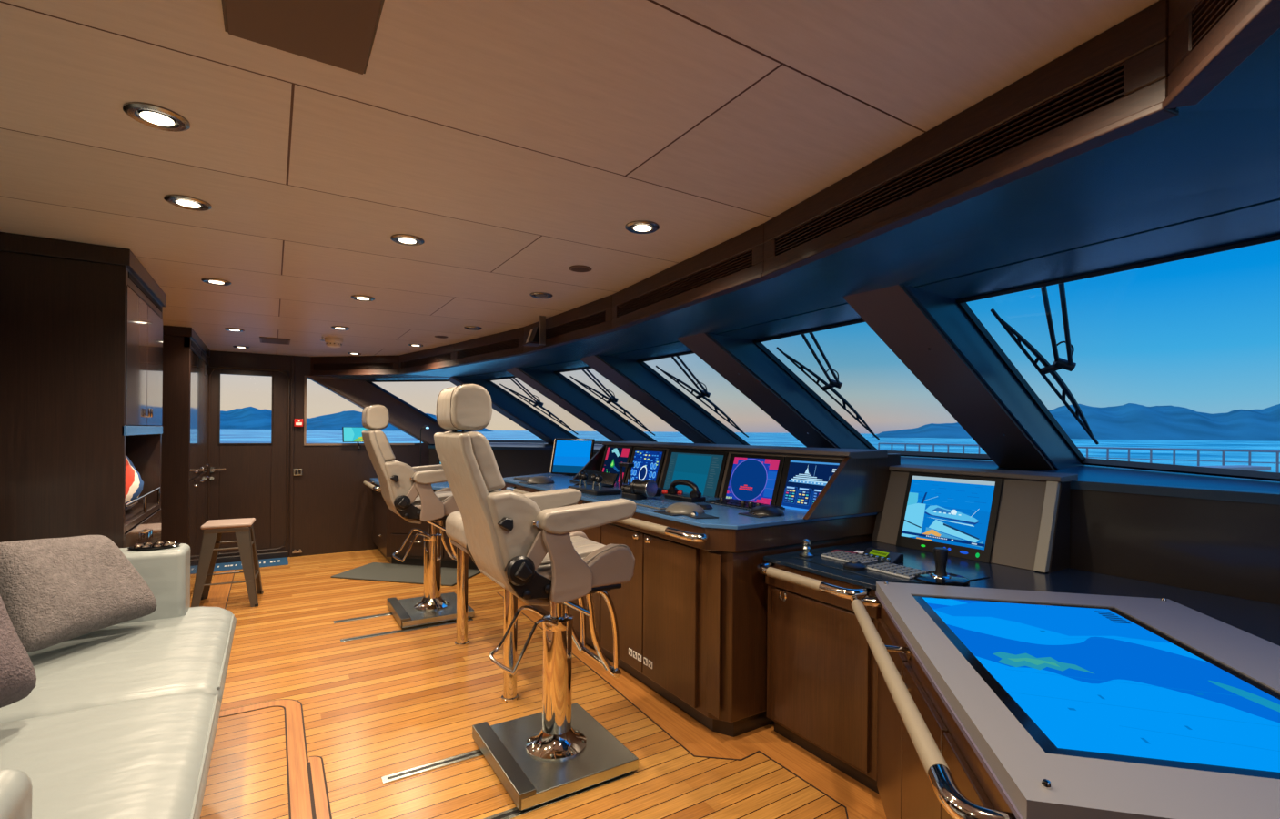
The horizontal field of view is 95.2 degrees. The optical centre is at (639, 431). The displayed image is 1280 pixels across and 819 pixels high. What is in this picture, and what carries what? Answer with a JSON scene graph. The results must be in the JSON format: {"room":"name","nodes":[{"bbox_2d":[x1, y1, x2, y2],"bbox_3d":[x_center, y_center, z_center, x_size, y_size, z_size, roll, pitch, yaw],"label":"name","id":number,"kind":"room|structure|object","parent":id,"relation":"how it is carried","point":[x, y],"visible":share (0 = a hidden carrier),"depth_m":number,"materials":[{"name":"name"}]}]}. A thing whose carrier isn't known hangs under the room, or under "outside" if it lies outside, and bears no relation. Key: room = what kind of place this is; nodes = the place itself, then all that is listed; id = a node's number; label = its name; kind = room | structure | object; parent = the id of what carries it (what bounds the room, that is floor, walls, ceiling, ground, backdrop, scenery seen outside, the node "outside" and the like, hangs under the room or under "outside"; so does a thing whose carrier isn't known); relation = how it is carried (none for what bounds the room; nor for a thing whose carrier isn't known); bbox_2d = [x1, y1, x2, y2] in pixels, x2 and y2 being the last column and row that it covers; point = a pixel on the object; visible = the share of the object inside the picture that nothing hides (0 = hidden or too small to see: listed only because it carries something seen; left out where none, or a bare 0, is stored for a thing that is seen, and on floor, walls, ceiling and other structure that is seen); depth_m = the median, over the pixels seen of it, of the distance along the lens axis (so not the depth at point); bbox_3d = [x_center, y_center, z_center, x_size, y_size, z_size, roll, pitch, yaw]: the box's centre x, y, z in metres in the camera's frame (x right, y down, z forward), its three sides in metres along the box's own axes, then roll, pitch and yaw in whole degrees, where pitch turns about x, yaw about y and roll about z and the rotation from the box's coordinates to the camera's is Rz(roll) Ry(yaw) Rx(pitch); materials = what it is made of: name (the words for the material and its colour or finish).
{"room":"control cabin","nodes":[
{"label":"control cabin","id":0,"kind":"room"},
{"bbox_2d":[202,569,235,608],"bbox_3d":[-3.492,1.368,4.828,0.156,0.002,2.880,0,0,-32],"label":"floor","id":1,"kind":"structure","parent":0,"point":[218,595],"depth_m":4.97,"materials":[{"name":"brown wood"}]},
{"bbox_2d":[208,350,429,556],"bbox_3d":[-3.826,0.272,6.372,2.920,2.190,0.060,0,0,-32],"label":"wall","id":2,"kind":"structure","parent":0,"point":[333,506],"depth_m":6.53,"materials":[{"name":"brown wood"}]},
{"bbox_2d":[207,366,290,563],"bbox_3d":[-4.132,0.348,6.143,0.800,2.031,0.104,0,0,-32],"label":"door","id":3,"kind":"structure","parent":2,"relation":"in","point":[246,480],"depth_m":6.19,"materials":[{"name":"brown wood"}]},
{"bbox_2d":[289,355,294,556],"bbox_3d":[-3.785,0.272,6.354,0.030,2.190,0.014,0,0,-32],"label":"trim","id":4,"kind":"structure","parent":2,"relation":"attached to","point":[292,357],"depth_m":6.35,"materials":[{"name":"brown wood"}]},
{"bbox_2d":[309,354,398,375],"bbox_3d":[-3.120,-0.714,6.369,0.842,0.206,0.798,0,0,-32],"label":"trim","id":5,"kind":"structure","parent":2,"relation":"attached to","point":[349,365],"depth_m":6.36,"materials":[{"name":"brown wood"}]},
{"bbox_2d":[303,375,434,445],"bbox_3d":[-2.968,-0.216,7.022,1.942,0.820,0.272,0,0,-32],"label":"window","id":6,"kind":"structure","parent":2,"relation":"in","point":[306,377],"depth_m":6.46,"materials":[{"name":"brown"}]},
{"bbox_2d":[309,378,450,443],"bbox_3d":[-2.932,-0.224,7.011,1.860,0.773,0.160,0,0,-32],"label":"trim","id":7,"kind":"structure","parent":2,"relation":"attached to","point":[360,393],"depth_m":6.89,"materials":[{"name":"brown metal"}]},
{"bbox_2d":[366,380,546,443],"bbox_3d":[-1.934,-0.226,6.941,2.303,0.728,1.010,0,0,-32],"label":"window","id":8,"kind":"structure","parent":2,"relation":"in","point":[369,382],"depth_m":7.01,"materials":[{"name":"black"}]},
{"bbox_2d":[506,367,651,441],"bbox_3d":[-0.513,-0.203,5.856,1.650,0.773,0.270,0,0,-32],"label":"trim","id":9,"kind":"structure","parent":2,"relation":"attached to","point":[549,384],"depth_m":5.69,"materials":[{"name":"brown metal"}]},
{"bbox_2d":[554,366,657,442],"bbox_3d":[0.092,-0.210,5.373,1.407,0.731,1.197,0,0,-32],"label":"window","id":10,"kind":"structure","parent":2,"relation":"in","point":[558,373],"depth_m":5.74,"materials":[{"name":"black"}]},
{"bbox_2d":[569,369,655,435],"bbox_3d":[-0.225,-0.310,5.617,1.053,0.709,0.291,0,0,-32],"label":"windscreen wiper","id":11,"kind":"object","parent":10,"relation":"attached to","point":[611,398],"visible":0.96,"depth_m":5.64,"materials":[{"name":"black metal"}]},
{"bbox_2d":[580,355,744,444],"bbox_3d":[0.279,-0.196,4.943,1.650,0.773,0.270,0,0,-32],"label":"trim","id":12,"kind":"structure","parent":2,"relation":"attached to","point":[630,377],"depth_m":4.78,"materials":[{"name":"brown metal"}]},
{"bbox_2d":[636,351,749,444],"bbox_3d":[0.843,-0.203,4.394,1.268,0.731,1.260,0,0,-32],"label":"window","id":13,"kind":"structure","parent":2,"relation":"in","point":[641,362],"depth_m":4.80,"materials":[{"name":"black metal"}]},
{"bbox_2d":[655,355,748,437],"bbox_3d":[0.555,-0.304,4.677,1.075,0.709,0.310,0,0,-32],"label":"windscreen wiper","id":14,"kind":"object","parent":13,"relation":"attached to","point":[704,393],"visible":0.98,"depth_m":4.70,"materials":[{"name":"black metal"}]},
{"bbox_2d":[677,332,870,449],"bbox_3d":[0.987,-0.190,3.900,1.650,0.773,0.270,0,0,-32],"label":"trim","id":15,"kind":"structure","parent":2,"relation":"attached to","point":[743,364],"depth_m":3.72,"materials":[{"name":"brown metal"}]},
{"bbox_2d":[428,448,553,477],"bbox_3d":[-1.692,0.800,6.944,1.308,1.170,1.308,0,0,-32],"label":"wall","id":16,"kind":"structure","parent":0,"point":[510,462],"depth_m":6.86,"materials":[{"name":"black laminate"}]},
{"bbox_2d":[446,376,574,443],"bbox_3d":[-1.417,-0.211,6.830,1.650,0.773,0.270,0,0,-32],"label":"trim","id":17,"kind":"structure","parent":16,"relation":"attached to","point":[501,402],"depth_m":6.72,"materials":[{"name":"brown metal"}]},
{"bbox_2d":[485,376,603,443],"bbox_3d":[-0.756,-0.217,6.317,1.470,0.731,1.308,0,0,-32],"label":"window","id":18,"kind":"structure","parent":16,"relation":"in","point":[487,380],"depth_m":6.74,"materials":[{"name":"black"}]},
{"bbox_2d":[499,377,578,433],"bbox_3d":[-1.108,-0.318,6.580,1.043,0.709,0.316,0,0,-32],"label":"windscreen wiper","id":19,"kind":"object","parent":18,"relation":"attached to","point":[537,402],"visible":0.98,"depth_m":6.61,"materials":[{"name":"black metal"}]},
{"bbox_2d":[428,442,1279,504],"bbox_3d":[0.430,0.213,4.290,2.083,0.105,8.000,0,0,-32],"label":"trim","id":20,"kind":"structure","parent":16,"relation":"attached to","point":[1090,478],"depth_m":2.52,"materials":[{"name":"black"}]},
{"bbox_2d":[190,548,846,818],"bbox_3d":[-1.126,1.415,3.317,4.250,0.050,8.000,0,0,-32],"label":"floor","id":21,"kind":"structure","parent":0,"point":[374,708],"depth_m":2.83,"materials":[{"name":"brown wood"}]},
{"bbox_2d":[0,231,166,547],"bbox_3d":[-2.859,0.281,2.844,0.747,2.189,1.057,0,0,-32],"label":"tall cabinet","id":22,"kind":"object","parent":21,"relation":"on","point":[81,324],"visible":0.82,"depth_m":2.51,"materials":[{"name":"brown laminate"}]},
{"bbox_2d":[125,454,143,510],"bbox_3d":[-2.686,0.217,2.965,0.261,0.407,0.494,0,0,-32],"label":"bag","id":23,"kind":"object","parent":22,"relation":"on","point":[134,482],"visible":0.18,"depth_m":2.95,"materials":[{"name":"fabric"}]},
{"bbox_2d":[124,503,160,532],"bbox_3d":[-2.856,0.435,2.849,0.680,0.030,0.970,1,0,-32],"label":"shelf","id":24,"kind":"object","parent":22,"relation":"attached to","point":[136,516],"depth_m":3.03,"materials":[{"name":"brown wood"}]},
{"bbox_2d":[0,543,236,818],"bbox_3d":[-1.728,0.815,1.469,1.092,1.060,2.280,0,0,-32],"label":"sofa","id":25,"kind":"object","parent":21,"relation":"on","point":[119,720],"visible":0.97,"depth_m":1.62,"materials":[{"name":"white leather"}]},
{"bbox_2d":[0,594,36,707],"bbox_3d":[-1.729,0.540,1.363,0.418,0.351,0.407,0,0,-32],"label":"throw pillow","id":26,"kind":"object","parent":25,"relation":"on","point":[17,672],"visible":1,"depth_m":1.50,"materials":[{"name":"fabric"}]},
{"bbox_2d":[0,534,156,652],"bbox_3d":[-2.025,0.548,2.077,0.449,0.356,0.388,0,0,-32],"label":"throw pillow","id":27,"kind":"object","parent":25,"relation":"on","point":[54,590],"visible":0.95,"depth_m":2.02,"materials":[{"name":"grey fabric"}]},
{"bbox_2d":[0,692,221,818],"bbox_3d":[-1.381,0.883,1.075,0.922,0.209,1.242,1,0,-32],"label":"seat cushion","id":28,"kind":"object","parent":25,"relation":"on","point":[144,757],"depth_m":1.42,"materials":[{"name":"grey leather"}]},
{"bbox_2d":[0,605,236,723],"bbox_3d":[-1.987,0.878,2.038,0.922,0.209,1.022,1,0,-32],"label":"seat cushion","id":29,"kind":"object","parent":25,"relation":"on","point":[187,650],"depth_m":1.97,"materials":[{"name":"grey leather"}]},
{"bbox_2d":[127,540,180,551],"bbox_3d":[-2.065,0.486,2.484,0.175,0.022,0.126,0,0,-32],"label":"tray","id":30,"kind":"object","parent":25,"relation":"on","point":[157,545],"visible":1,"depth_m":2.46,"materials":[{"name":"black"}]},
{"bbox_2d":[161,324,210,592],"bbox_3d":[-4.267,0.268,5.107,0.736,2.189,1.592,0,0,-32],"label":"door","id":31,"kind":"structure","parent":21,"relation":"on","point":[185,464],"depth_m":4.61,"materials":[{"name":"black wood"}]},
{"bbox_2d":[191,517,263,606],"bbox_3d":[-3.288,1.046,4.671,0.436,0.650,0.436,0,0,-28],"label":"stool","id":32,"kind":"object","parent":21,"relation":"on","point":[213,529],"visible":0.96,"depth_m":4.58,"materials":[{"name":"beige wood"}]},
{"bbox_2d":[213,556,288,571],"bbox_3d":[-4.044,1.361,5.952,0.780,0.008,0.390,0,0,-32],"label":"door mat","id":33,"kind":"object","parent":21,"relation":"on","point":[276,561],"visible":0.56,"depth_m":5.97,"materials":[{"name":"blue"}]},
{"bbox_2d":[218,698,314,818],"bbox_3d":[-1.330,1.387,1.379,1.039,0.002,3.339,0,0,-32],"label":"trim","id":34,"kind":"structure","parent":21,"relation":"on","point":[299,792],"depth_m":2.50,"materials":[{"name":"brown wood"}]},
{"bbox_2d":[308,755,332,818],"bbox_3d":[-0.686,1.393,1.379,0.056,0.002,2.652,0,0,-32],"label":"trim","id":35,"kind":"structure","parent":21,"relation":"on","point":[321,804],"depth_m":2.26,"materials":[{"name":"brown wood"}]},
{"bbox_2d":[330,562,480,585],"bbox_3d":[-2.228,1.373,5.648,1.323,0.016,1.313,0,0,-32],"label":"floor mat","id":36,"kind":"object","parent":21,"relation":"on","point":[380,571],"visible":0.76,"depth_m":5.59,"materials":[{"name":"grey"}]},
{"bbox_2d":[340,617,473,642],"bbox_3d":[-1.605,1.383,4.078,0.870,0.005,0.050,0,0,-32],"label":"track","id":37,"kind":"object","parent":21,"relation":"on","point":[470,619],"visible":1,"depth_m":4.04,"materials":[{"name":"metal"}]},
{"bbox_2d":[362,404,474,627],"bbox_3d":[-1.681,0.593,4.392,0.736,1.561,0.602,0,0,-32],"label":"chair","id":38,"kind":"object","parent":21,"relation":"on","point":[407,490],"visible":0.79,"depth_m":4.20,"materials":[{"name":"beige leather"}]},
{"bbox_2d":[369,429,395,462],"bbox_3d":[-1.888,0.102,4.248,0.149,0.225,0.390,1,0,-32],"label":"cushion","id":39,"kind":"object","parent":38,"relation":"on","point":[380,450],"depth_m":4.08,"materials":[{"name":"beige leather"}]},
{"bbox_2d":[381,748,483,784],"bbox_3d":[-0.653,1.391,2.557,0.880,0.005,0.050,0,0,-32],"label":"track","id":40,"kind":"object","parent":21,"relation":"on","point":[456,759],"visible":0.44,"depth_m":2.42,"materials":[{"name":"metal"}]},
{"bbox_2d":[369,477,501,569],"bbox_3d":[-1.758,0.970,6.400,1.940,0.830,2.095,0,0,-32],"label":"console","id":41,"kind":"object","parent":21,"relation":"on","point":[390,530],"visible":0.23,"depth_m":5.95,"materials":[{"name":"black laminate"}]},
{"bbox_2d":[369,477,501,490],"bbox_3d":[-1.792,0.569,6.282,2.829,0.030,1.271,1,0,13],"label":"countertop","id":42,"kind":"structure","parent":41,"relation":"on","point":[441,485],"depth_m":6.06,"materials":[{"name":"black laminate"}]},
{"bbox_2d":[445,511,518,702],"bbox_3d":[-0.921,0.960,3.438,0.200,0.865,1.110,0,0,-32],"label":"post","id":43,"kind":"object","parent":21,"relation":"on","point":[455,531],"visible":0.44,"depth_m":3.55,"materials":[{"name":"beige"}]},
{"bbox_2d":[445,511,466,547],"bbox_3d":[-0.918,0.622,3.438,0.200,0.190,1.110,1,0,-32],"label":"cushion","id":44,"kind":"object","parent":43,"relation":"on","point":[455,531],"depth_m":3.64,"materials":[{"name":"beige leather"}]},
{"bbox_2d":[483,771,634,818],"bbox_3d":[-0.400,1.394,2.173,0.860,0.005,0.050,0,0,-32],"label":"track","id":45,"kind":"object","parent":21,"relation":"on","point":[512,812],"visible":0.5,"depth_m":2.19,"materials":[{"name":"metal"}]},
{"bbox_2d":[433,383,638,810],"bbox_3d":[-0.455,0.603,2.445,0.736,1.561,0.602,0,0,-32],"label":"chair","id":46,"kind":"object","parent":45,"relation":"on","point":[533,545],"visible":1,"depth_m":2.31,"materials":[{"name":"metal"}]},
{"bbox_2d":[446,431,504,492],"bbox_3d":[-0.662,0.112,2.302,0.149,0.225,0.390,1,0,-32],"label":"cushion","id":47,"kind":"object","parent":46,"relation":"on","point":[477,469],"depth_m":2.14,"materials":[{"name":"beige leather"}]},
{"bbox_2d":[497,591,886,818],"bbox_3d":[-0.185,1.397,2.954,1.212,0.002,4.624,0,0,-32],"label":"trim","id":48,"kind":"structure","parent":21,"relation":"on","point":[859,801],"depth_m":2.61,"materials":[{"name":"brown wood"}]},
{"bbox_2d":[501,441,900,736],"bbox_3d":[-0.004,0.744,4.274,1.240,1.312,3.370,0,0,-32],"label":"console","id":49,"kind":"object","parent":21,"relation":"on","point":[692,617],"visible":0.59,"depth_m":2.86,"materials":[{"name":"black laminate"}]},
{"bbox_2d":[505,486,709,542],"bbox_3d":[-0.379,0.472,3.659,0.110,0.055,2.513,0,0,-32],"label":"handrail","id":50,"kind":"object","parent":49,"relation":"attached to","point":[703,537],"visible":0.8,"depth_m":2.80,"materials":[{"name":"beige leather"}]},
{"bbox_2d":[600,444,633,483],"bbox_3d":[-0.205,0.272,4.886,0.093,0.303,0.425,0,0,-32],"label":"monitor","id":51,"kind":"object","parent":49,"relation":"attached to","point":[614,455],"visible":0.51,"depth_m":4.87,"materials":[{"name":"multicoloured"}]},
{"bbox_2d":[625,447,666,485],"bbox_3d":[0.041,0.282,4.492,0.092,0.297,0.437,0,0,-32],"label":"monitor","id":52,"kind":"object","parent":49,"relation":"attached to","point":[648,462],"visible":0.72,"depth_m":4.46,"materials":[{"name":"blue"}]},
{"bbox_2d":[503,473,877,529],"bbox_3d":[-0.017,0.406,4.296,1.245,0.058,3.355,0,0,-32],"label":"countertop","id":53,"kind":"structure","parent":49,"relation":"on","point":[729,518],"depth_m":3.11,"materials":[{"name":"blue laminate"}]},
{"bbox_2d":[549,438,594,475],"bbox_3d":[-0.633,0.238,5.426,0.301,0.342,0.433,0,0,-32],"label":"display screen","id":54,"kind":"object","parent":53,"relation":"on","point":[569,456],"visible":0.84,"depth_m":5.42,"materials":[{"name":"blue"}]},
{"bbox_2d":[569,469,618,487],"bbox_3d":[-0.362,0.365,4.530,0.141,0.104,0.550,0,0,-32],"label":"stand","id":55,"kind":"object","parent":53,"relation":"on","point":[609,480],"visible":0.69,"depth_m":4.45,"materials":[{"name":"black plastic"}]},
{"bbox_2d":[568,472,621,495],"bbox_3d":[-0.312,0.349,3.953,0.190,0.126,0.420,0,0,-32],"label":"lever","id":56,"kind":"object","parent":53,"relation":"on","point":[592,489],"visible":1,"depth_m":3.87,"materials":[{"name":"black plastic"}]},
{"bbox_2d":[621,479,657,500],"bbox_3d":[-0.010,0.352,3.574,0.130,0.126,0.280,0,0,-32],"label":"binoculars","id":57,"kind":"object","parent":53,"relation":"on","point":[638,488],"visible":0.99,"depth_m":3.51,"materials":[{"name":"black plastic"}]},
{"bbox_2d":[653,502,705,515],"bbox_3d":[0.216,0.393,2.998,0.242,0.055,0.199,0,0,-32],"label":"trackball","id":58,"kind":"object","parent":53,"relation":"on","point":[678,508],"visible":0.98,"depth_m":2.94,"materials":[{"name":"grey"}]},
{"bbox_2d":[664,479,705,502],"bbox_3d":[0.271,0.355,3.553,0.110,0.124,0.301,0,0,-32],"label":"telephone handset","id":59,"kind":"object","parent":53,"relation":"on","point":[694,496],"visible":0.94,"depth_m":3.50,"materials":[{"name":"black plastic"}]},
{"bbox_2d":[737,504,784,517],"bbox_3d":[0.627,0.399,2.950,0.213,0.048,0.176,0,0,-32],"label":"trackball","id":60,"kind":"object","parent":53,"relation":"on","point":[762,510],"visible":1,"depth_m":2.90,"materials":[{"name":"black plastic"}]},
{"bbox_2d":[659,448,728,497],"bbox_3d":[0.355,0.277,3.998,0.092,0.295,0.655,0,0,-32],"label":"monitor","id":61,"kind":"object","parent":49,"relation":"attached to","point":[706,468],"visible":0.88,"depth_m":3.95,"materials":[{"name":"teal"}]},
{"bbox_2d":[601,441,887,458],"bbox_3d":[0.491,0.113,4.133,0.323,0.042,2.610,1,0,-32],"label":"hood","id":62,"kind":"object","parent":49,"relation":"attached to","point":[750,449],"depth_m":3.50,"materials":[{"name":"brown"}]},
{"bbox_2d":[721,453,786,504],"bbox_3d":[0.669,0.286,3.495,0.090,0.287,0.460,0,0,-32],"label":"monitor","id":63,"kind":"object","parent":49,"relation":"attached to","point":[749,478],"visible":0.86,"depth_m":3.47,"materials":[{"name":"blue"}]},
{"bbox_2d":[776,456,843,511],"bbox_3d":[0.899,0.287,3.130,0.090,0.288,0.390,0,0,-32],"label":"monitor","id":64,"kind":"object","parent":49,"relation":"attached to","point":[802,480],"visible":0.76,"depth_m":3.15,"materials":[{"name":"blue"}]},
{"bbox_2d":[763,463,1279,794],"bbox_3d":[1.537,0.797,1.903,1.279,1.232,2.375,0,0,-32],"label":"console","id":65,"kind":"object","parent":21,"relation":"on","point":[822,667],"visible":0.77,"depth_m":2.45,"materials":[{"name":"black laminate"}]},
{"bbox_2d":[756,562,872,599],"bbox_3d":[0.693,0.616,2.423,0.108,0.042,0.549,0,0,-32],"label":"handrail","id":66,"kind":"object","parent":65,"relation":"attached to","point":[768,569],"visible":0.98,"depth_m":2.34,"materials":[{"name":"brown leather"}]},
{"bbox_2d":[820,550,877,564],"bbox_3d":[0.940,0.567,2.628,0.140,0.014,0.200,0,0,-32],"label":"keyboard","id":67,"kind":"object","parent":65,"relation":"on","point":[842,556],"visible":0.94,"depth_m":2.61,"materials":[{"name":"grey plastic"}]},
{"bbox_2d":[861,547,903,564],"bbox_3d":[1.081,0.557,2.622,0.089,0.038,0.170,0,0,-32],"label":"radio unit","id":68,"kind":"object","parent":65,"relation":"on","point":[881,555],"visible":0.92,"depth_m":2.59,"materials":[{"name":"black plastic"}]},
{"bbox_2d":[866,562,928,578],"bbox_3d":[1.053,0.568,2.392,0.140,0.014,0.200,0,0,-32],"label":"keyboard","id":69,"kind":"object","parent":65,"relation":"on","point":[900,570],"visible":0.94,"depth_m":2.38,"materials":[{"name":"grey plastic"}]},
{"bbox_2d":[914,546,969,585],"bbox_3d":[1.173,0.516,2.278,0.200,0.121,0.200,0,0,-32],"label":"joystick","id":70,"kind":"object","parent":65,"relation":"on","point":[940,576],"visible":0.99,"depth_m":2.26,"materials":[{"name":"black plastic"}]},
{"bbox_2d":[896,471,1003,563],"bbox_3d":[1.475,0.399,2.810,0.121,0.376,0.460,0,0,-32],"label":"monitor","id":71,"kind":"object","parent":65,"relation":"on","point":[958,514],"visible":0.98,"depth_m":2.78,"materials":[{"name":"black"}]},
{"bbox_2d":[763,540,1279,645],"bbox_3d":[1.514,0.593,1.887,1.219,0.020,2.375,1,0,-32],"label":"countertop","id":72,"kind":"structure","parent":65,"relation":"on","point":[1259,619],"depth_m":2.23,"materials":[{"name":"black laminate"}]},
{"bbox_2d":[875,581,1279,818],"bbox_3d":[1.195,0.985,1.444,1.626,0.852,1.611,0,0,-32],"label":"table","id":73,"kind":"object","parent":21,"relation":"on","point":[1035,704],"visible":0.8,"depth_m":1.29,"materials":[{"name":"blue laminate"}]},
{"bbox_2d":[849,595,1016,818],"bbox_3d":[0.725,0.641,1.584,0.986,0.055,0.999,0,0,-32],"label":"handrail","id":74,"kind":"object","parent":73,"relation":"attached to","point":[945,788],"visible":0.92,"depth_m":1.22,"materials":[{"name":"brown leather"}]},
{"bbox_2d":[523,315,545,346],"bbox_3d":[-0.737,-0.697,4.079,0.110,0.200,0.165,0,0,-32],"label":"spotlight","id":75,"kind":"object","parent":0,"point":[537,336],"visible":1,"depth_m":4.03,"materials":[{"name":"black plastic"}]},
{"bbox_2d":[0,0,1159,356],"bbox_3d":[-1.633,-0.829,2.985,3.006,0.050,8.000,0,0,-32],"label":"ceiling","id":76,"kind":"structure","parent":0,"point":[520,140],"depth_m":1.56,"materials":[{"name":"brown wood"}]},
{"bbox_2d":[122,101,190,131],"bbox_3d":[-1.228,-0.797,1.486,0.132,0.013,0.132,0,0,-32],"label":"recessed light","id":77,"kind":"object","parent":76,"relation":"in","point":[156,120],"visible":1,"depth_m":1.48,"materials":[{"name":"grey"}]},
{"bbox_2d":[163,194,211,211],"bbox_3d":[-1.584,-0.800,2.048,0.132,0.013,0.132,0,0,-32],"label":"recessed light","id":78,"kind":"object","parent":76,"relation":"in","point":[176,200],"visible":1,"depth_m":2.04,"materials":[{"name":"grey"}]},
{"bbox_2d":[221,0,384,74],"bbox_3d":[-0.538,-0.790,0.945,0.254,0.010,0.670,0,0,-32],"label":"ceiling panel","id":79,"kind":"object","parent":76,"relation":"attached to","point":[341,34],"visible":1,"depth_m":1.13,"materials":[{"name":"brown wood"}]},
{"bbox_2d":[397,343,457,374],"bbox_3d":[-2.128,-0.706,5.814,0.324,0.206,1.225,0,0,-32],"label":"trim","id":80,"kind":"structure","parent":76,"relation":"attached to","point":[438,357],"depth_m":5.77,"materials":[{"name":"brown wood"}]},
{"bbox_2d":[453,326,526,366],"bbox_3d":[-1.284,-0.698,4.924,0.268,0.206,1.198,0,0,-32],"label":"trim","id":81,"kind":"structure","parent":76,"relation":"attached to","point":[509,343],"depth_m":4.86,"materials":[{"name":"brown wood"}]},
{"bbox_2d":[522,294,616,353],"bbox_3d":[-0.510,-0.692,3.933,0.099,0.206,1.306,0,0,-32],"label":"trim","id":82,"kind":"structure","parent":76,"relation":"attached to","point":[591,319],"depth_m":3.75,"materials":[{"name":"brown wood"}]},
{"bbox_2d":[624,220,659,233],"bbox_3d":[0.009,-0.786,2.254,0.132,0.013,0.132,0,0,-32],"label":"recessed light","id":83,"kind":"object","parent":76,"relation":"in","point":[645,226],"visible":1,"depth_m":2.24,"materials":[{"name":"grey"}]},
{"bbox_2d":[610,222,770,330],"bbox_3d":[0.169,-0.686,2.799,0.153,0.206,1.336,0,0,-32],"label":"trim","id":84,"kind":"structure","parent":76,"relation":"attached to","point":[737,263],"depth_m":2.61,"materials":[{"name":"brown wood"}]},
{"bbox_2d":[762,0,1179,278],"bbox_3d":[0.725,-0.681,1.631,0.265,0.206,1.240,0,0,-32],"label":"air vent","id":85,"kind":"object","parent":76,"relation":"attached to","point":[1113,85],"depth_m":1.34,"materials":[{"name":"brown wood"}]},
{"bbox_2d":[1162,0,1279,109],"bbox_3d":[0.839,-0.680,0.674,0.634,0.206,0.526,0,0,-32],"label":"trim","id":86,"kind":"structure","parent":76,"relation":"attached to","point":[1208,40],"depth_m":0.94,"materials":[{"name":"brown wood"}]},
{"bbox_2d":[1069,488,1279,604],"bbox_3d":[2.139,0.834,2.080,0.050,1.170,1.473,0,0,-32],"label":"wall","id":87,"kind":"structure","parent":0,"point":[1227,548],"depth_m":2.21,"materials":[{"name":"black laminate"}]},
{"bbox_2d":[752,319,992,460],"bbox_3d":[1.509,-0.197,3.308,1.298,0.731,1.288,0,0,-32],"label":"window","id":88,"kind":"structure","parent":87,"relation":"in","point":[926,454],"depth_m":3.72,"materials":[{"name":"black metal"}]},
{"bbox_2d":[776,332,879,440],"bbox_3d":[1.251,-0.298,3.617,1.094,0.710,0.319,0,0,-32],"label":"windscreen wiper","id":89,"kind":"object","parent":88,"relation":"attached to","point":[836,383],"visible":0.97,"depth_m":3.65,"materials":[{"name":"black metal"}]},
{"bbox_2d":[843,284,1082,469],"bbox_3d":[1.611,-0.184,2.772,1.650,0.773,0.270,0,0,-32],"label":"window pillar","id":90,"kind":"structure","parent":87,"relation":"attached to","point":[931,334],"depth_m":2.60,"materials":[{"name":"brown metal"}]},
{"bbox_2d":[955,233,1279,481],"bbox_3d":[2.171,-0.157,2.094,1.344,0.801,1.474,0,0,-32],"label":"window","id":91,"kind":"structure","parent":87,"relation":"in","point":[1156,467],"depth_m":2.55,"materials":[{"name":"black"}]},
{"bbox_2d":[990,282,1098,444],"bbox_3d":[1.866,-0.292,2.495,1.097,0.710,0.307,0,0,-32],"label":"windscreen wiper","id":92,"kind":"object","parent":91,"relation":"attached to","point":[1059,363],"visible":0.94,"depth_m":2.52,"materials":[{"name":"black metal"}]},
{"bbox_3d":[0.732,0.311,-0.276,3.550,2.190,0.050,1,0,-32],"label":"wall","id":93,"kind":"structure","parent":0,"visible":0},
{"bbox_2d":[321,28,1279,381],"bbox_3d":[-0.685,-0.588,3.595,2.323,0.057,8.020,0,0,-32],"label":"trim","id":94,"kind":"structure","parent":93,"relation":"attached to","point":[1205,176],"depth_m":1.64,"materials":[{"name":"blue"}]},
{"label":"outside","id":95,"kind":"structure","parent":0,"visible":0},
{"bbox_3d":[5.395,1.497,5.769,11.300,0.700,20.000,1,0,-32],"label":"deck","id":96,"kind":"object","parent":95,"visible":0},
{"bbox_2d":[877,442,1279,473],"bbox_3d":[8.871,0.720,7.954,2.528,0.914,11.024,0,0,-32],"label":"rail","id":97,"kind":"object","parent":96,"relation":"on","point":[1151,458],"visible":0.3,"depth_m":8.91,"materials":[{"name":"blue"}]},
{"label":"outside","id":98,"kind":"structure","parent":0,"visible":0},
{"bbox_2d":[870,403,1279,441],"bbox_3d":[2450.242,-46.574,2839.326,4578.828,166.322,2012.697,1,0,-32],"label":"hill","id":99,"kind":"structure","parent":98,"point":[1129,420],"depth_m":1673.73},
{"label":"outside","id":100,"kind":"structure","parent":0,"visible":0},
{"bbox_2d":[220,406,493,431],"bbox_3d":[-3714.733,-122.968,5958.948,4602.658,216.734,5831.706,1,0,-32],"label":"hill","id":101,"kind":"structure","parent":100,"point":[248,418],"depth_m":4534.15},
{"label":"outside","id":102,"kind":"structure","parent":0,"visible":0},
{"bbox_2d":[220,429,1279,477],"bbox_3d":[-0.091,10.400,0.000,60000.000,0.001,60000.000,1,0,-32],"label":"sea","id":103,"kind":"structure","parent":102,"point":[226,436],"depth_m":616.18,"materials":[{"name":"liquid"}]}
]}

